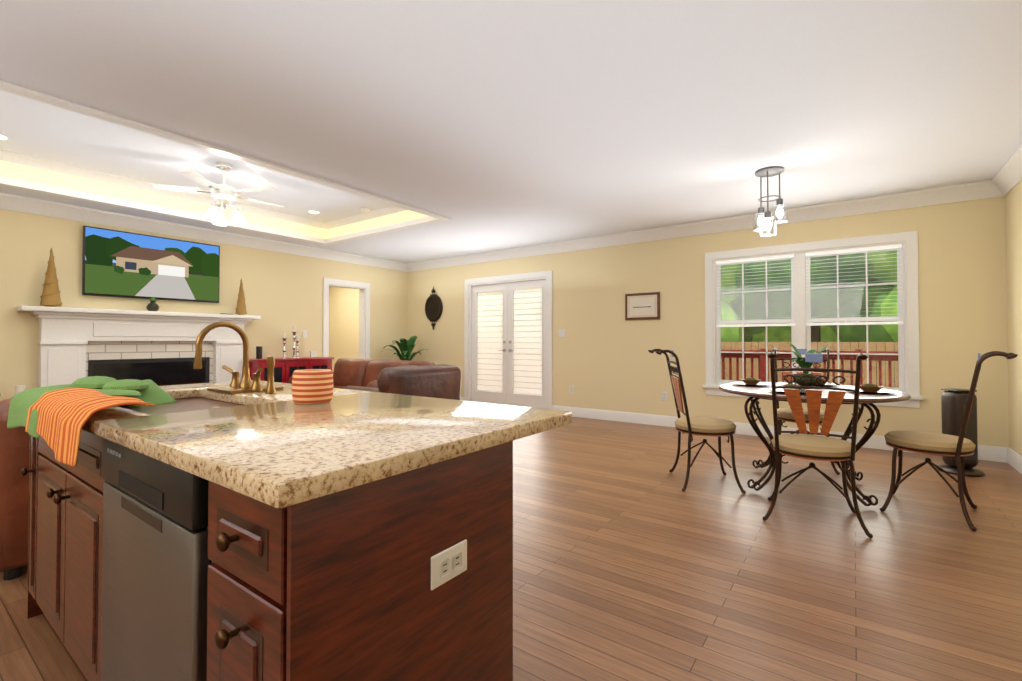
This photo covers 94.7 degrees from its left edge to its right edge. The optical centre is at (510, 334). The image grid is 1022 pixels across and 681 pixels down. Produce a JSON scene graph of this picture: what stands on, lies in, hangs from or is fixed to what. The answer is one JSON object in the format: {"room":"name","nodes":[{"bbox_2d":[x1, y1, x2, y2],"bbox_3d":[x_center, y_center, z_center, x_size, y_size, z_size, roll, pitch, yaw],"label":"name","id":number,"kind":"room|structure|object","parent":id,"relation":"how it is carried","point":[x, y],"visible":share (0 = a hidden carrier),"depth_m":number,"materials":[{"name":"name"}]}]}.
{"room":"dining room and living room","nodes":[
{"label":"dining room and living room","id":0,"kind":"room"},
{"bbox_2d":[0,209,407,400],"bbox_3d":[-4.864,-0.333,5.561,0.160,3.100,9.360,-1,-1,36],"label":"wall","id":1,"kind":"structure","parent":0,"point":[283,292],"depth_m":6.64,"materials":[{"name":"paint"}]},
{"bbox_2d":[12,385,24,397],"bbox_3d":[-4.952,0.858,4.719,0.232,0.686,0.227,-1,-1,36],"label":"outlet","id":2,"kind":"object","parent":1,"relation":"attached to","point":[19,388],"visible":0.08,"depth_m":4.72,"materials":[{"name":"white plastic"}]},
{"bbox_2d":[82,225,219,302],"bbox_3d":[-4.454,-0.833,5.926,0.080,0.790,1.420,-1,-1,36],"label":"wall-mounted tv","id":3,"kind":"object","parent":1,"relation":"attached to","point":[117,263],"visible":1,"depth_m":5.81,"materials":[{"name":"black plastic"}]},
{"bbox_2d":[0,193,407,271],"bbox_3d":[-4.710,-0.108,5.545,0.105,2.650,9.200,-1,-1,36],"label":"crown molding","id":4,"kind":"structure","parent":1,"relation":"attached to","point":[7,201],"depth_m":6.05,"materials":[{"name":"white wood"}]},
{"bbox_2d":[303,330,306,337],"bbox_3d":[-3.306,-0.004,7.552,0.009,0.115,0.075,-1,-1,36],"label":"light switch","id":5,"kind":"object","parent":1,"relation":"attached to","point":[304,331],"depth_m":7.55,"materials":[{"name":"white plastic"}]},
{"bbox_2d":[323,278,369,358],"bbox_3d":[-2.907,0.161,8.230,0.178,2.190,0.930,-1,-1,36],"label":"door frame","id":6,"kind":"structure","parent":1,"relation":"attached to","point":[364,319],"depth_m":8.48,"materials":[{"name":"white wood"}]},
{"bbox_2d":[329,286,358,371],"bbox_3d":[-3.254,0.030,9.863,2.300,2.500,0.100,-1,-1,36],"label":"wall","id":7,"kind":"structure","parent":0,"point":[343,322],"depth_m":10.02,"materials":[{"name":"paint"}]},
{"bbox_2d":[0,417,1021,680],"bbox_3d":[-1.400,1.231,3.118,8.610,0.100,9.520,-1,-1,36],"label":"floor","id":8,"kind":"structure","parent":0,"point":[632,561],"depth_m":2.31,"materials":[{"name":"laminate"}]},
{"bbox_2d":[0,398,29,579],"bbox_3d":[-2.457,0.750,2.843,1.052,0.854,1.090,-1,-1,36],"label":"sofa","id":9,"kind":"object","parent":8,"relation":"on","point":[14,482],"visible":0.15,"depth_m":2.19,"materials":[{"name":"leather"}]},
{"bbox_2d":[17,248,260,386],"bbox_3d":[-4.393,0.150,5.842,0.260,2.142,2.400,-1,-1,36],"label":"fireplace","id":10,"kind":"object","parent":8,"relation":"on","point":[155,345],"visible":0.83,"depth_m":5.66,"materials":[{"name":"tile"}]},
{"bbox_2d":[11,401,566,680],"bbox_3d":[-0.929,0.722,1.668,2.029,0.875,0.884,-1,-1,36],"label":"kitchen island","id":11,"kind":"object","parent":8,"relation":"on","point":[310,525],"depth_m":1.01,"materials":[{"name":"brown wood"}]},
{"bbox_2d":[19,381,571,500],"bbox_3d":[-0.912,0.265,1.708,2.054,0.040,0.940,-1,-1,36],"label":"island countertop","id":12,"kind":"structure","parent":11,"relation":"on","point":[294,441],"depth_m":1.20,"materials":[{"name":"beige stone"}]},
{"bbox_2d":[7,384,140,437],"bbox_3d":[-1.708,0.287,1.831,0.562,0.165,0.308,-1,-1,36],"label":"towel","id":13,"kind":"object","parent":12,"relation":"hanging from","point":[25,408],"depth_m":1.76,"materials":[{"name":"green fabric"}]},
{"bbox_2d":[25,388,154,466],"bbox_3d":[-1.360,0.279,1.504,0.651,0.183,0.189,-1,-1,36],"label":"towel","id":14,"kind":"object","parent":12,"relation":"hanging from","point":[69,420],"depth_m":1.40,"materials":[{"name":"orange fabric"}]},
{"bbox_2d":[111,393,254,412],"bbox_3d":[-1.264,0.387,1.795,0.784,0.224,0.424,-1,-1,36],"label":"sink","id":15,"kind":"object","parent":12,"relation":"in","point":[185,400],"depth_m":1.93,"materials":[{"name":"silver metal"}]},
{"bbox_2d":[194,321,282,392],"bbox_3d":[-1.194,0.098,2.064,0.418,0.305,0.317,-1,-1,36],"label":"faucet","id":16,"kind":"object","parent":12,"relation":"on","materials":[{"name":"brown metal"}]},
{"bbox_2d":[292,369,332,403],"bbox_3d":[-0.721,0.188,1.712,0.140,0.115,0.140,-1,-1,36],"label":"candle","id":17,"kind":"object","parent":12,"relation":"on","point":[309,386],"depth_m":1.66,"materials":[{"name":"ceramic"}]},
{"bbox_2d":[249,326,334,382],"bbox_3d":[-3.333,0.560,7.125,0.443,1.360,1.210,-1,-1,36],"label":"console","id":18,"kind":"object","parent":8,"relation":"on","point":[285,367],"visible":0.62,"depth_m":6.94,"materials":[{"name":"red wood"}]},
{"bbox_2d":[288,358,436,388],"bbox_3d":[-2.051,0.793,6.438,2.030,0.874,1.052,-1,-1,36],"label":"sofa","id":19,"kind":"object","parent":8,"relation":"on","point":[357,372],"visible":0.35,"depth_m":6.50,"materials":[{"name":"leather"}]},
{"bbox_2d":[342,364,460,399],"bbox_3d":[-1.157,0.766,4.952,0.953,0.884,0.990,-1,-1,36],"label":"recliner","id":20,"kind":"object","parent":8,"relation":"on","point":[442,381],"visible":0.35,"depth_m":4.61,"materials":[{"name":"leather"}]},
{"bbox_2d":[382,336,427,360],"bbox_3d":[-1.947,0.642,8.598,0.760,1.239,0.846,-1,-1,36],"label":"potted plant","id":21,"kind":"object","parent":8,"relation":"on","point":[405,346],"visible":0.56,"depth_m":8.50,"materials":[{"name":"green plant"}]},
{"bbox_2d":[648,349,745,493],"bbox_3d":[1.468,0.656,3.798,0.642,1.071,0.560,0,-1,9],"label":"dining chair","id":22,"kind":"object","parent":8,"relation":"on","point":[705,426],"visible":1,"depth_m":3.64,"materials":[{"name":"metal"}]},
{"bbox_2d":[769,348,839,474],"bbox_3d":[2.720,0.665,4.396,0.560,1.071,0.642,0,-1,30],"label":"dining chair","id":23,"kind":"object","parent":8,"relation":"on","point":[784,415],"visible":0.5,"depth_m":4.39,"materials":[{"name":"metal"}]},
{"bbox_2d":[719,343,910,505],"bbox_3d":[2.299,0.617,3.665,1.248,1.104,1.248,-1,-1,36],"label":"dining table","id":24,"kind":"object","parent":8,"relation":"on","point":[757,390],"visible":0.73,"depth_m":3.53,"materials":[{"name":"brown metal"}]},
{"bbox_2d":[763,352,872,537],"bbox_3d":[1.901,0.644,2.965,0.560,1.071,0.642,0,-1,30],"label":"dining chair","id":25,"kind":"object","parent":8,"relation":"on","point":[801,444],"visible":1,"depth_m":2.87,"materials":[{"name":"metal"}]},
{"bbox_2d":[880,351,1017,530],"bbox_3d":[2.864,0.646,3.101,0.642,1.071,0.560,-1,-1,45],"label":"dining chair","id":26,"kind":"object","parent":8,"relation":"on","point":[959,447],"visible":1,"depth_m":3.02,"materials":[{"name":"metal"}]},
{"bbox_2d":[936,388,984,476],"bbox_3d":[3.898,0.838,4.094,0.310,0.716,0.310,-1,-1,36],"label":"trash can","id":27,"kind":"object","parent":8,"relation":"on","point":[953,403],"visible":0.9,"depth_m":4.02,"materials":[{"name":"brown metal"}]},
{"bbox_2d":[0,0,1021,262],"bbox_3d":[-1.400,-1.678,3.161,8.610,0.420,9.520,-1,-1,36],"label":"ceiling","id":28,"kind":"structure","parent":0,"point":[494,124],"depth_m":3.00,"materials":[{"name":"paint"}]},
{"bbox_2d":[0,134,8,139],"bbox_3d":[-4.545,-1.752,4.150,0.163,0.014,0.163,0,-1,9],"label":"recessed light","id":29,"kind":"object","parent":28,"relation":"in","point":[4,137],"depth_m":4.19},
{"bbox_2d":[0,149,330,244],"bbox_3d":[-4.042,-1.572,5.619,0.105,0.320,4.170,-1,-1,36],"label":"tray ceiling recess","id":30,"kind":"structure","parent":28,"relation":"attached to","point":[29,173],"depth_m":5.29,"materials":[{"name":"yellow paint"}]},
{"bbox_2d":[150,161,283,226],"bbox_3d":[-2.923,-1.432,4.855,1.194,0.622,1.149,-1,-1,36],"label":"ceiling fan","id":31,"kind":"object","parent":28,"relation":"hanging from","point":[223,194],"visible":1,"depth_m":4.74,"materials":[{"name":"white metal"}]},
{"bbox_2d":[0,80,450,220],"bbox_3d":[-2.007,-1.594,4.139,0.105,0.320,4.170,-1,-1,36],"label":"trim","id":32,"kind":"structure","parent":28,"relation":"attached to","point":[4,86],"depth_m":3.56,"materials":[{"name":"white paint"}]},
{"bbox_2d":[308,210,319,213],"bbox_3d":[-2.763,-1.716,6.601,0.163,0.014,0.163,0,-1,9],"label":"recessed light","id":33,"kind":"object","parent":28,"relation":"in","point":[309,211],"depth_m":6.60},
{"bbox_2d":[361,208,369,212],"bbox_3d":[-1.997,-1.703,6.464,0.130,0.035,0.128,-1,-1,36],"label":"recessed light","id":34,"kind":"object","parent":28,"relation":"in","point":[366,210],"depth_m":6.42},
{"bbox_2d":[324,207,443,243],"bbox_3d":[-1.833,-1.559,6.526,2.370,0.320,0.105,-1,-1,36],"label":"trim","id":35,"kind":"structure","parent":28,"relation":"attached to","point":[383,220],"depth_m":6.61,"materials":[{"name":"yellow paint"}]},
{"bbox_2d":[754,166,787,236],"bbox_3d":[2.285,-1.159,4.164,0.271,0.590,0.262,-1,-1,36],"label":"pendant light","id":36,"kind":"object","parent":28,"relation":"hanging from","point":[767,172],"visible":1,"depth_m":4.15,"materials":[{"name":"silver metal"}]},
{"bbox_2d":[407,196,1008,447],"bbox_3d":[1.353,-0.313,6.927,8.610,3.100,0.160,-1,-1,36],"label":"wall","id":37,"kind":"structure","parent":0,"point":[603,358],"depth_m":6.08,"materials":[{"name":"paint"}]},
{"bbox_2d":[425,287,442,329],"bbox_3d":[-1.461,-0.495,8.851,0.464,0.810,0.037,-1,-1,36],"label":"wall art","id":38,"kind":"object","parent":37,"relation":"attached to","point":[433,308],"visible":0.98,"depth_m":8.84,"materials":[{"name":"brown metal"}]},
{"bbox_2d":[464,270,552,408],"bbox_3d":[-0.044,0.132,7.924,1.810,2.240,0.178,-1,-1,36],"label":"french door","id":39,"kind":"structure","parent":37,"relation":"attached to","point":[508,343],"depth_m":7.88,"materials":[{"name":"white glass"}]},
{"bbox_2d":[558,329,564,336],"bbox_3d":[0.780,-0.019,7.232,0.120,0.115,0.009,-1,-1,36],"label":"light switch","id":40,"kind":"object","parent":37,"relation":"attached to","point":[561,332],"depth_m":7.23,"materials":[{"name":"white plastic"}]},
{"bbox_2d":[569,386,573,393],"bbox_3d":[0.917,0.840,7.119,0.075,0.115,0.009,-1,-1,36],"label":"outlet","id":41,"kind":"object","parent":37,"relation":"attached to","point":[571,388],"depth_m":7.12,"materials":[{"name":"white plastic"}]},
{"bbox_2d":[625,292,659,319],"bbox_3d":[1.807,-0.385,6.481,0.490,0.370,0.024,-1,-1,36],"label":"framed certificate","id":42,"kind":"object","parent":37,"relation":"attached to","point":[642,306],"visible":1,"depth_m":6.47,"materials":[{"name":"brown wood"}]},
{"bbox_2d":[661,392,666,400],"bbox_3d":[2.049,0.828,6.296,0.075,0.115,0.009,-1,-1,36],"label":"outlet","id":43,"kind":"object","parent":37,"relation":"attached to","point":[663,394],"depth_m":6.29,"materials":[{"name":"white plastic"}]},
{"bbox_2d":[408,180,991,460],"bbox_3d":[1.270,-0.090,6.819,8.040,2.650,0.105,-1,-1,36],"label":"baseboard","id":44,"kind":"structure","parent":37,"relation":"attached to","point":[975,190],"depth_m":5.79,"materials":[{"name":"white wood"}]},
{"bbox_2d":[702,231,923,407],"bbox_3d":[3.345,-0.145,5.438,2.120,1.800,0.220,-1,-1,36],"label":"window","id":45,"kind":"structure","parent":37,"relation":"in","point":[907,329],"depth_m":5.40,"materials":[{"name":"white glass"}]},
{"bbox_2d":[716,244,902,326],"bbox_3d":[3.343,-0.516,5.442,1.820,0.833,0.045,-1,-1,36],"label":"window blinds","id":46,"kind":"object","parent":45,"relation":"attached to","point":[829,253],"visible":1,"depth_m":5.33,"materials":[{"name":"white plastic"}]},
{"bbox_2d":[1005,180,1021,455],"bbox_3d":[1.970,-0.406,0.593,0.160,3.100,9.360,-1,-1,36],"label":"wall","id":47,"kind":"structure","parent":0,"point":[1013,211],"depth_m":4.21,"materials":[{"name":"paint"}]},
{"bbox_2d":[988,145,1021,473],"bbox_3d":[1.911,-0.179,0.732,0.105,2.650,9.200,-1,-1,36],"label":"baseboard","id":48,"kind":"structure","parent":47,"relation":"attached to","point":[1006,179],"depth_m":4.22,"materials":[{"name":"white wood"}]},
{"label":"outside","id":49,"kind":"structure","parent":0,"visible":0},
{"bbox_2d":[885,361,894,387],"bbox_3d":[19.460,2.087,26.739,60.000,0.120,53.240,-1,-1,36],"label":"ground","id":50,"kind":"structure","parent":49,"point":[885,374],"depth_m":23.12,"materials":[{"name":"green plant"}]},
{"bbox_2d":[721,264,741,349],"bbox_3d":[4.425,-1.670,15.538,6.701,7.066,5.105,-1,-1,36],"label":"tree","id":51,"kind":"object","parent":50,"relation":"on","point":[725,303],"depth_m":13.34,"materials":[{"name":"green plant"}]},
{"bbox_2d":[729,300,775,349],"bbox_3d":[8.774,-2.382,18.065,7.357,8.564,4.269,-1,-1,36],"label":"tree","id":52,"kind":"object","parent":50,"relation":"on","point":[753,315],"depth_m":16.48,"materials":[{"name":"green plant"}]},
{"bbox_2d":[721,342,898,387],"bbox_3d":[6.712,0.984,10.844,26.090,1.620,0.030,-1,-1,36],"label":"fence","id":53,"kind":"object","parent":50,"relation":"on","point":[842,345],"depth_m":10.50,"materials":[{"name":"brown wood"}]},
{"bbox_2d":[751,323,876,383],"bbox_3d":[12.073,-2.788,16.311,8.122,9.324,4.348,-1,-1,36],"label":"tree","id":54,"kind":"object","parent":50,"relation":"on","point":[776,334],"depth_m":16.49,"materials":[{"name":"green plant"}]},
{"bbox_2d":[736,253,894,350],"bbox_3d":[9.155,-1.993,13.111,5.468,7.641,4.074,-1,-1,36],"label":"tree","id":55,"kind":"object","parent":50,"relation":"on","point":[776,275],"depth_m":12.18,"materials":[{"name":"green plant"}]},
{"bbox_2d":[867,250,897,341],"bbox_3d":[11.303,-1.927,11.138,7.493,7.450,4.308,-1,-1,36],"label":"tree","id":56,"kind":"object","parent":50,"relation":"on","point":[887,308],"depth_m":11.55,"materials":[{"name":"green plant"}]},
{"bbox_3d":[2.552,1.515,8.167,11.500,0.480,3.299,-1,-1,36],"label":"deck","id":57,"kind":"object","parent":50,"relation":"on","visible":0},
{"bbox_2d":[721,349,898,386],"bbox_3d":[3.486,0.784,9.445,11.420,1.020,0.150,-1,-1,36],"label":"deck railing","id":58,"kind":"object","parent":57,"relation":"on","point":[762,365],"depth_m":8.00,"materials":[{"name":"red wood"}]}
]}

